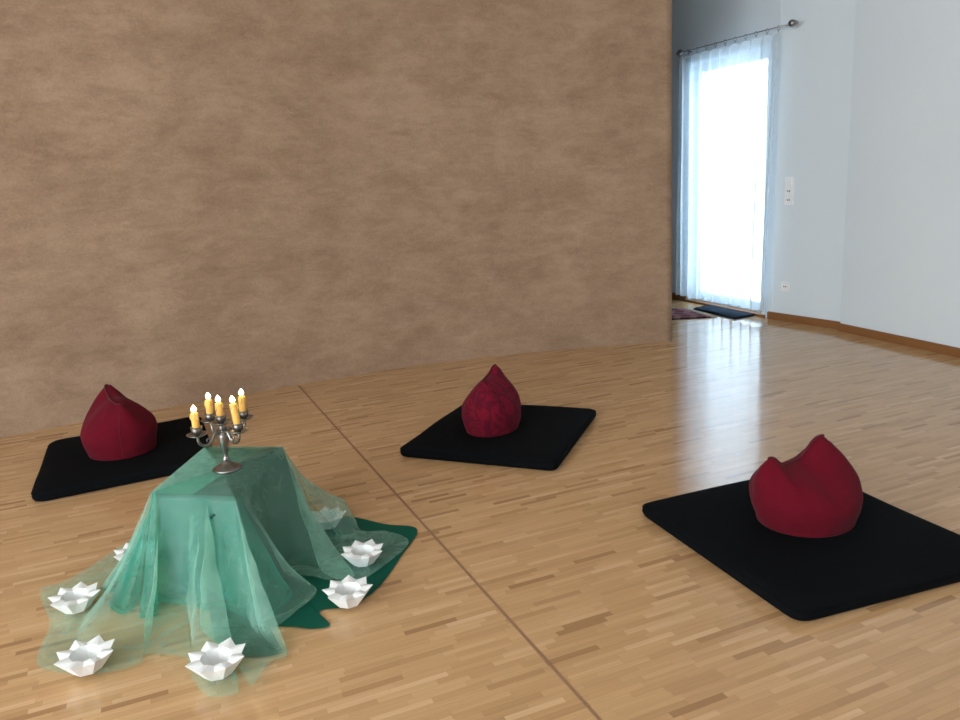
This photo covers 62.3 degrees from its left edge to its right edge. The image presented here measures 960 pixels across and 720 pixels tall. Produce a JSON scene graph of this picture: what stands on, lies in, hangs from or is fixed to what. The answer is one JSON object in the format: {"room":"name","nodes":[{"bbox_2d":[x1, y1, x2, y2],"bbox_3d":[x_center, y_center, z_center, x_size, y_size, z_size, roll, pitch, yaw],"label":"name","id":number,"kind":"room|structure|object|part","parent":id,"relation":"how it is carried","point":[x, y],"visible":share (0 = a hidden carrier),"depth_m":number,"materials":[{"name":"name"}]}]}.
{"room":"meditation room","nodes":[
{"label":"meditation room","id":0,"kind":"room"},
{"bbox_2d":[0,0,671,437],"bbox_3d":[-2.034,-1.251,4.601,7.517,3.250,0.963,-10,15,-26],"label":"wall","id":1,"kind":"structure","parent":0,"point":[222,198],"depth_m":5.27,"materials":[{"name":"beige paint"}]},
{"bbox_2d":[0,299,959,719],"bbox_3d":[-0.024,0.468,4.049,9.900,0.060,14.870,-3,13,0],"label":"floor","id":2,"kind":"structure","parent":0,"point":[639,623],"depth_m":2.85,"materials":[{"name":"brown wood"}]},
{"bbox_2d":[31,417,211,501],"bbox_3d":[-1.845,0.484,4.155,0.819,0.060,0.914,-9,14,-22],"label":"floor mat","id":3,"kind":"object","parent":2,"relation":"on","point":[66,470],"visible":0.62,"depth_m":3.90,"materials":[{"name":"black fabric"}]},
{"bbox_2d":[80,384,157,460],"bbox_3d":[-1.862,0.303,4.086,0.366,0.330,0.391,-13,16,-35],"label":"cushion","id":4,"kind":"object","parent":3,"relation":"on","point":[115,426],"visible":1,"depth_m":3.96,"materials":[{"name":"fabric"}]},
{"bbox_2d":[155,479,210,494],"bbox_3d":[-0.931,0.575,2.904,0.302,0.356,0.472,-2,13,6],"label":"table","id":5,"kind":"object","parent":2,"relation":"on","point":[189,487],"visible":0.16,"depth_m":2.72,"materials":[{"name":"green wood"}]},
{"bbox_2d":[104,448,292,624],"bbox_3d":[-0.983,0.581,2.860,0.684,0.352,0.834,-3,13,0],"label":"cloth","id":6,"kind":"object","parent":5,"relation":"on","point":[236,595],"visible":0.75,"depth_m":2.66,"materials":[{"name":"teal fabric"}]},
{"bbox_2d":[80,446,359,677],"bbox_3d":[-0.946,0.589,2.792,1.111,0.352,1.251,3,15,24],"label":"veil","id":7,"kind":"object","parent":5,"relation":"on","point":[234,453],"visible":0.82,"depth_m":2.87,"materials":[{"name":"teal fabric"}]},
{"bbox_2d":[47,582,100,613],"bbox_3d":[-1.339,0.798,2.631,0.153,0.055,0.153,-1,13,11],"label":"candle holder","id":8,"kind":"object","parent":7,"relation":"on","point":[77,599],"visible":1,"depth_m":2.62,"materials":[{"name":"white ceramic"}]},
{"bbox_2d":[53,635,113,676],"bbox_3d":[-1.136,0.865,2.293,0.156,0.056,0.156,-8,14,-20],"label":"candle holder","id":9,"kind":"object","parent":7,"relation":"on","point":[82,659],"visible":1,"depth_m":2.28,"materials":[{"name":"white ceramic"}]},
{"bbox_2d":[114,541,154,566],"bbox_3d":[-1.278,0.726,2.953,0.149,0.054,0.149,2,14,22],"label":"candle holder","id":10,"kind":"object","parent":7,"relation":"on","point":[120,552],"visible":0.41,"depth_m":2.94,"materials":[{"name":"white ceramic"}]},
{"bbox_2d":[185,637,245,680],"bbox_3d":[-0.740,0.855,2.239,0.159,0.057,0.159,5,16,32],"label":"candle holder","id":11,"kind":"object","parent":7,"relation":"on","point":[214,662],"visible":1,"depth_m":2.24,"materials":[{"name":"white ceramic"}]},
{"bbox_2d":[186,409,253,473],"bbox_3d":[-0.905,0.292,2.831,0.214,0.203,0.245,-3,13,0],"label":"candelabra","id":12,"kind":"object","parent":7,"relation":"on","point":[223,435],"visible":0.98,"depth_m":2.81,"materials":[{"name":"grey metal"}]},
{"bbox_2d":[190,405,199,427],"bbox_3d":[-0.976,0.197,2.716,0.029,0.091,0.029,-13,16,-35],"label":"candle","id":13,"kind":"object","parent":12,"relation":"on","point":[194,417],"visible":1,"depth_m":2.71,"materials":[{"name":"yellow wax"}]},
{"bbox_2d":[190,425,201,436],"bbox_3d":[-0.973,0.246,2.731,0.041,0.033,0.041,-3,13,0],"label":"candle cup","id":14,"kind":"object","parent":12,"relation":"on","point":[195,432],"depth_m":2.72,"materials":[{"name":"grey metal"}]},
{"bbox_2d":[204,392,212,413],"bbox_3d":[-0.982,0.159,2.884,0.029,0.089,0.030,5,14,30],"label":"candle","id":15,"kind":"object","parent":12,"relation":"on","point":[208,403],"visible":1,"depth_m":2.87,"materials":[{"name":"yellow wax"}]},
{"bbox_3d":[-0.945,0.273,2.778,0.014,0.056,0.105,6,16,33],"label":"arm","id":16,"kind":"part","parent":12,"relation":"part of","materials":[{"name":"grey metal"}]},
{"bbox_2d":[204,411,215,421],"bbox_3d":[-0.981,0.208,2.893,0.041,0.033,0.041,-3,13,0],"label":"candle cup","id":17,"kind":"object","parent":12,"relation":"on","point":[208,417],"depth_m":2.88,"materials":[{"name":"grey metal"}]},
{"bbox_3d":[-0.949,0.253,2.865,0.014,0.056,0.105,-13,17,-37],"label":"arm","id":18,"kind":"part","parent":12,"relation":"part of","materials":[{"name":"grey metal"}]},
{"bbox_2d":[215,395,223,415],"bbox_3d":[-0.919,0.164,2.800,0.030,0.084,0.030,-3,13,0],"label":"candle","id":19,"kind":"object","parent":12,"relation":"on","point":[219,405],"visible":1,"depth_m":2.79,"materials":[{"name":"yellow wax"}]},
{"bbox_2d":[214,413,225,423],"bbox_3d":[-0.918,0.210,2.811,0.041,0.033,0.041,-3,13,0],"label":"candle cup","id":20,"kind":"object","parent":12,"relation":"on","point":[218,419],"depth_m":2.80,"materials":[{"name":"grey metal"}]},
{"bbox_3d":[-0.913,0.289,2.829,0.043,0.147,0.043,-3,13,0],"label":"stem","id":21,"kind":"part","parent":12,"relation":"part of","materials":[{"name":"grey metal"}]},
{"bbox_3d":[-0.872,0.267,2.788,0.105,0.056,0.014,8,17,39],"label":"arm","id":22,"kind":"part","parent":12,"relation":"part of","materials":[{"name":"grey metal"}]},
{"bbox_2d":[229,396,240,423],"bbox_3d":[-0.845,0.175,2.737,0.030,0.112,0.029,-5,13,-8],"label":"candle","id":23,"kind":"object","parent":12,"relation":"on","point":[234,409],"visible":1,"depth_m":2.73,"materials":[{"name":"yellow wax"}]},
{"bbox_3d":[-0.886,0.249,2.868,0.014,0.056,0.105,5,15,31],"label":"arm","id":24,"kind":"part","parent":12,"relation":"part of","materials":[{"name":"grey metal"}]},
{"bbox_2d":[231,421,243,431],"bbox_3d":[-0.837,0.234,2.749,0.041,0.033,0.041,-3,13,0],"label":"candle cup","id":25,"kind":"object","parent":12,"relation":"on","point":[235,427],"depth_m":2.74,"materials":[{"name":"grey metal"}]},
{"bbox_2d":[238,389,246,411],"bbox_3d":[-0.863,0.149,2.887,0.030,0.095,0.029,-13,16,-36],"label":"candle","id":26,"kind":"object","parent":12,"relation":"on","point":[242,400],"visible":1,"depth_m":2.88,"materials":[{"name":"yellow wax"}]},
{"bbox_2d":[239,409,248,418],"bbox_3d":[-0.864,0.200,2.899,0.041,0.033,0.041,-3,13,0],"label":"candle cup","id":27,"kind":"object","parent":12,"relation":"on","point":[243,415],"depth_m":2.89,"materials":[{"name":"grey metal"}]},
{"bbox_2d":[341,539,382,566],"bbox_3d":[-0.418,0.698,2.837,0.148,0.053,0.148,8,17,40],"label":"bowl","id":28,"kind":"object","parent":7,"relation":"on","point":[360,554],"visible":1,"depth_m":2.82,"materials":[{"name":"white ceramic"}]},
{"bbox_2d":[156,448,416,656],"bbox_3d":[-0.658,0.581,2.789,0.675,0.358,0.954,5,15,30],"label":"cloth","id":29,"kind":"object","parent":5,"relation":"on","point":[265,479],"visible":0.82,"depth_m":2.72,"materials":[{"name":"teal fabric"}]},
{"bbox_2d":[312,507,345,529],"bbox_3d":[-0.608,0.638,3.171,0.143,0.051,0.143,-2,13,5],"label":"bowl","id":30,"kind":"object","parent":29,"relation":"on","point":[328,518],"visible":0.91,"depth_m":3.17,"materials":[{"name":"white ceramic"}]},
{"bbox_2d":[322,575,372,608],"bbox_3d":[-0.427,0.760,2.573,0.153,0.055,0.153,1,14,16],"label":"candle holder","id":31,"kind":"object","parent":2,"relation":"on","point":[347,593],"visible":1,"depth_m":2.57,"materials":[{"name":"white ceramic"}]},
{"bbox_2d":[298,385,601,719],"bbox_3d":[0.114,0.814,2.410,2.709,0.001,6.387,-3,13,0],"label":"trim","id":32,"kind":"structure","parent":2,"relation":"on","point":[536,649],"depth_m":2.64,"materials":[{"name":"brown wood"}]},
{"bbox_2d":[400,405,595,470],"bbox_3d":[0.118,0.372,4.159,0.817,0.061,0.865,2,14,21],"label":"floor mat","id":33,"kind":"object","parent":2,"relation":"on","point":[544,436],"visible":0.77,"depth_m":3.93,"materials":[{"name":"black fabric"}]},
{"bbox_2d":[462,364,520,437],"bbox_3d":[0.058,0.198,4.110,0.297,0.312,0.381,2,14,19],"label":"cushion","id":34,"kind":"object","parent":33,"relation":"on","point":[492,408],"visible":1,"depth_m":3.98,"materials":[{"name":"fabric"}]},
{"bbox_2d":[672,308,716,319],"bbox_3d":[1.676,-0.443,7.351,0.816,0.012,0.769,-3,13,0],"label":"patterned rug","id":35,"kind":"object","parent":2,"relation":"on","point":[677,313],"visible":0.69,"depth_m":7.13,"materials":[{"name":"purple fabric"}]},
{"bbox_2d":[693,304,754,318],"bbox_3d":[2.258,-0.450,7.228,0.418,0.018,0.680,-8,14,-21],"label":"rug","id":36,"kind":"object","parent":2,"relation":"on","point":[729,313],"visible":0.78,"depth_m":7.13,"materials":[{"name":"fabric"}]},
{"bbox_2d":[642,480,959,620],"bbox_3d":[1.175,0.617,2.861,0.842,0.062,0.921,-8,14,-19],"label":"floor mat","id":37,"kind":"object","parent":2,"relation":"on","point":[890,552],"visible":0.66,"depth_m":2.65,"materials":[{"name":"black fabric"}]},
{"bbox_2d":[749,434,862,537],"bbox_3d":[1.171,0.430,2.868,0.409,0.307,0.362,-9,14,-21],"label":"cushion","id":38,"kind":"object","parent":37,"relation":"on","point":[817,492],"visible":1,"depth_m":2.76,"materials":[{"name":"fabric"}]},
{"bbox_2d":[672,0,781,317],"bbox_3d":[1.588,-2.432,8.747,0.250,3.250,5.020,-8,14,-21],"label":"wall","id":39,"kind":"structure","parent":0,"point":[695,23],"depth_m":7.00,"materials":[{"name":"white paint"}]},
{"bbox_2d":[672,292,686,300],"bbox_3d":[1.720,-0.778,8.656,0.016,0.062,1.720,-8,14,-21],"label":"baseboard","id":40,"kind":"structure","parent":39,"relation":"attached to","point":[674,296],"depth_m":7.98,"materials":[{"name":"brown wood"}]},
{"bbox_2d":[684,299,764,317],"bbox_3d":[2.272,-0.491,7.391,0.080,0.022,1.140,-8,14,-21],"label":"trim","id":41,"kind":"structure","parent":39,"relation":"attached to","point":[695,301],"depth_m":7.37,"materials":[{"name":"brown wood"}]},
{"bbox_2d":[676,32,778,311],"bbox_3d":[2.139,-1.597,7.025,0.078,2.215,1.330,-8,14,-21],"label":"curtain","id":42,"kind":"object","parent":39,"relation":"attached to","point":[743,73],"visible":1,"depth_m":6.95,"materials":[{"name":"white fabric"}]},
{"bbox_2d":[695,48,767,311],"bbox_3d":[2.290,-1.571,7.169,0.100,2.220,1.040,-8,14,-21],"label":"window","id":43,"kind":"structure","parent":39,"relation":"in","point":[766,53],"depth_m":7.55,"materials":[{"name":"white glass"}]},
{"bbox_2d":[676,19,797,56],"bbox_3d":[2.133,-2.693,6.690,0.112,0.069,1.520,-8,14,-21],"label":"curtain rod","id":44,"kind":"object","parent":39,"relation":"attached to","point":[792,22],"visible":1,"depth_m":6.54,"materials":[{"name":"metal"}]},
{"bbox_3d":[2.107,-2.695,6.679,0.010,0.009,1.380,-8,14,-21],"label":"rod","id":45,"kind":"part","parent":44,"relation":"part of","materials":[{"name":"metal"}]},
{"bbox_2d":[772,0,855,321],"bbox_3d":[2.688,-1.895,6.200,0.250,3.250,0.717,-11,15,-29],"label":"wall","id":46,"kind":"structure","parent":0,"point":[817,53],"depth_m":6.20,"materials":[{"name":"white paint"}]},
{"bbox_2d":[781,281,789,291],"bbox_3d":[2.541,-0.612,6.619,0.016,0.081,0.081,-11,15,-29],"label":"wall socket","id":47,"kind":"object","parent":46,"relation":"attached to","point":[785,286],"visible":1,"depth_m":6.61,"materials":[{"name":"white plastic"}]},
{"bbox_2d":[784,177,793,204],"bbox_3d":[2.500,-1.368,6.434,0.018,0.223,0.081,-11,15,-29],"label":"panel","id":48,"kind":"object","parent":46,"relation":"attached to","point":[789,181],"visible":1,"depth_m":6.43,"materials":[{"name":"white plastic"}]},
{"bbox_2d":[767,311,839,328],"bbox_3d":[2.655,-0.326,6.508,0.016,0.062,0.736,-11,15,-29],"label":"baseboard","id":49,"kind":"structure","parent":46,"relation":"attached to","point":[770,315],"depth_m":6.50,"materials":[{"name":"brown wood"}]},
{"bbox_2d":[840,0,959,347],"bbox_3d":[3.929,-0.782,1.176,0.382,3.250,9.872,-6,13,-11],"label":"wall","id":50,"kind":"structure","parent":0,"point":[901,262],"depth_m":5.44,"materials":[{"name":"white paint"}]},
{"bbox_2d":[838,323,958,356],"bbox_3d":[2.970,-0.153,5.699,0.016,0.062,1.049,-8,14,-18],"label":"baseboard","id":51,"kind":"structure","parent":50,"relation":"attached to","point":[897,339],"depth_m":5.63,"materials":[{"name":"brown wood"}]}
]}

